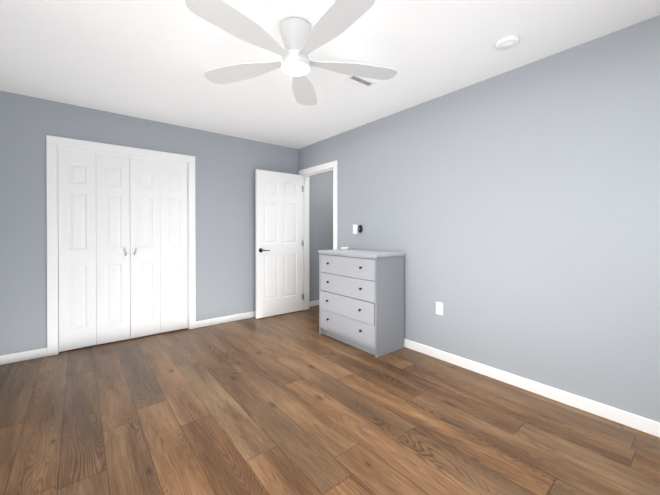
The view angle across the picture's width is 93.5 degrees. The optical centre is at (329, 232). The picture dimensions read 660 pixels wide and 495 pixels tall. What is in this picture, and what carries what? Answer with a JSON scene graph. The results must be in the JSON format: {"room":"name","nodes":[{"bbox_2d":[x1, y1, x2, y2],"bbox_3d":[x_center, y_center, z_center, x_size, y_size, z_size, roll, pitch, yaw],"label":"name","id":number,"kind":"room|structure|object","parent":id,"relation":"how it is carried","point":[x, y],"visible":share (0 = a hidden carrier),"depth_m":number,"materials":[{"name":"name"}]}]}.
{"room":"bedroom","nodes":[
{"label":"bedroom","id":0,"kind":"room"},
{"bbox_2d":[0,91,332,355],"bbox_3d":[-1.400,-0.049,4.177,5.010,2.485,0.120,0,0,-39],"label":"wall","id":1,"kind":"structure","parent":0,"point":[226,166],"depth_m":3.58,"materials":[{"name":"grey paint"}]},
{"bbox_2d":[0,347,46,364],"bbox_3d":[-2.963,1.158,2.827,0.573,0.085,0.018,0,0,-39],"label":"baseboard","id":2,"kind":"structure","parent":1,"relation":"attached to","point":[37,353],"depth_m":2.90,"materials":[{"name":"white wood"}]},
{"bbox_2d":[46,135,195,355],"bbox_3d":[-2.252,0.167,3.486,1.220,2.060,0.122,0,0,-39],"label":"door frame","id":3,"kind":"structure","parent":1,"relation":"attached to","point":[116,154],"depth_m":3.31,"materials":[{"name":"white wood"}]},
{"bbox_2d":[58,148,187,351],"bbox_3d":[-2.231,0.173,3.461,1.203,2.025,0.061,0,0,-39],"label":"bifold closet doors","id":4,"kind":"structure","parent":1,"relation":"in","point":[123,235],"depth_m":3.40,"materials":[{"name":"white paint"}]},
{"bbox_2d":[196,311,255,327],"bbox_3d":[-1.084,1.150,4.350,1.527,0.085,0.020,0,0,-39],"label":"baseboard","id":5,"kind":"structure","parent":1,"relation":"attached to","point":[202,323],"depth_m":4.10,"materials":[{"name":"white wood"}]},
{"bbox_2d":[309,300,318,306],"bbox_3d":[0.037,1.146,5.261,1.120,0.085,0.018,0,0,-39],"label":"baseboard","id":6,"kind":"structure","parent":1,"relation":"attached to","point":[311,303],"depth_m":5.01,"materials":[{"name":"white wood"}]},
{"bbox_2d":[0,305,659,494],"bbox_3d":[-0.024,1.252,2.487,5.010,0.100,5.990,0,0,-39],"label":"floor","id":7,"kind":"structure","parent":0,"point":[294,403],"depth_m":1.93,"materials":[{"name":"brown wood"}]},
{"bbox_2d":[318,249,404,357],"bbox_3d":[0.308,0.705,3.430,0.460,0.985,0.924,0,0,-39],"label":"dresser","id":8,"kind":"object","parent":7,"relation":"on","point":[361,299],"visible":0.98,"depth_m":3.16,"materials":[{"name":"grey paint"}]},
{"bbox_2d":[0,0,659,148],"bbox_3d":[-0.280,-1.329,1.783,3.740,0.100,5.240,0,0,-39],"label":"ceiling","id":9,"kind":"structure","parent":0,"point":[153,60],"depth_m":2.22,"materials":[{"name":"white paint"}]},
{"bbox_2d":[185,0,396,104],"bbox_3d":[-0.203,-1.147,1.900,1.314,0.264,1.290,0,0,-39],"label":"ceiling fan","id":10,"kind":"object","parent":9,"relation":"hanging from","point":[302,38],"visible":1,"depth_m":1.85,"materials":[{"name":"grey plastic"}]},
{"bbox_2d":[342,75,376,89],"bbox_3d":[0.249,-1.278,2.638,0.270,0.010,0.150,0,0,-39],"label":"ceiling vent","id":11,"kind":"object","parent":9,"relation":"in","point":[363,83],"visible":0.85,"depth_m":2.63,"materials":[{"name":"white plastic"}]},
{"bbox_2d":[495,35,519,49],"bbox_3d":[1.190,-1.265,2.079,0.142,0.030,0.142,0,0,-39],"label":"smoke detector","id":12,"kind":"object","parent":9,"relation":"attached to","point":[507,42],"visible":0.98,"depth_m":2.05,"materials":[{"name":"white plastic"}]},
{"bbox_2d":[298,15,659,422],"bbox_3d":[1.163,-0.042,2.883,0.120,2.485,5.120,0,0,-39],"label":"wall","id":13,"kind":"structure","parent":0,"point":[513,215],"depth_m":2.32,"materials":[{"name":"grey paint"}]},
{"bbox_2d":[255,169,303,318],"bbox_3d":[-0.717,0.158,4.498,0.765,2.045,0.152,0,0,-39],"label":"door","id":14,"kind":"structure","parent":13,"relation":"in","point":[279,235],"depth_m":4.46,"materials":[{"name":"white paint"}]},
{"bbox_2d":[299,160,337,309],"bbox_3d":[-0.139,0.120,4.488,0.156,2.145,0.912,0,0,-39],"label":"door frame","id":15,"kind":"structure","parent":13,"relation":"attached to","point":[306,241],"depth_m":4.75,"materials":[{"name":"white wood"}]},
{"bbox_2d":[353,225,356,233],"bbox_3d":[0.308,-0.040,3.831,0.012,0.116,0.072,0,0,-39],"label":"switch plate","id":16,"kind":"object","parent":13,"relation":"attached to","point":[354,229],"visible":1,"depth_m":3.83,"materials":[{"name":"white plastic"}]},
{"bbox_2d":[358,225,362,232],"bbox_3d":[0.365,-0.044,3.752,0.024,0.096,0.066,0,0,-39],"label":"thermostat","id":17,"kind":"object","parent":13,"relation":"attached to","point":[360,228],"visible":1,"depth_m":3.74,"materials":[{"name":"black plastic"}]},
{"bbox_2d":[436,302,442,314],"bbox_3d":[1.037,0.720,2.940,0.008,0.116,0.072,0,0,-39],"label":"electrical outlet plate","id":18,"kind":"object","parent":13,"relation":"attached to","point":[439,308],"visible":1,"depth_m":2.94,"materials":[{"name":"white plastic"}]},
{"bbox_2d":[404,339,659,437],"bbox_3d":[1.371,1.160,2.524,0.018,0.085,4.050,0,0,-39],"label":"baseboard","id":19,"kind":"structure","parent":13,"relation":"attached to","point":[642,424],"depth_m":2.25,"materials":[{"name":"white wood"}]}
]}

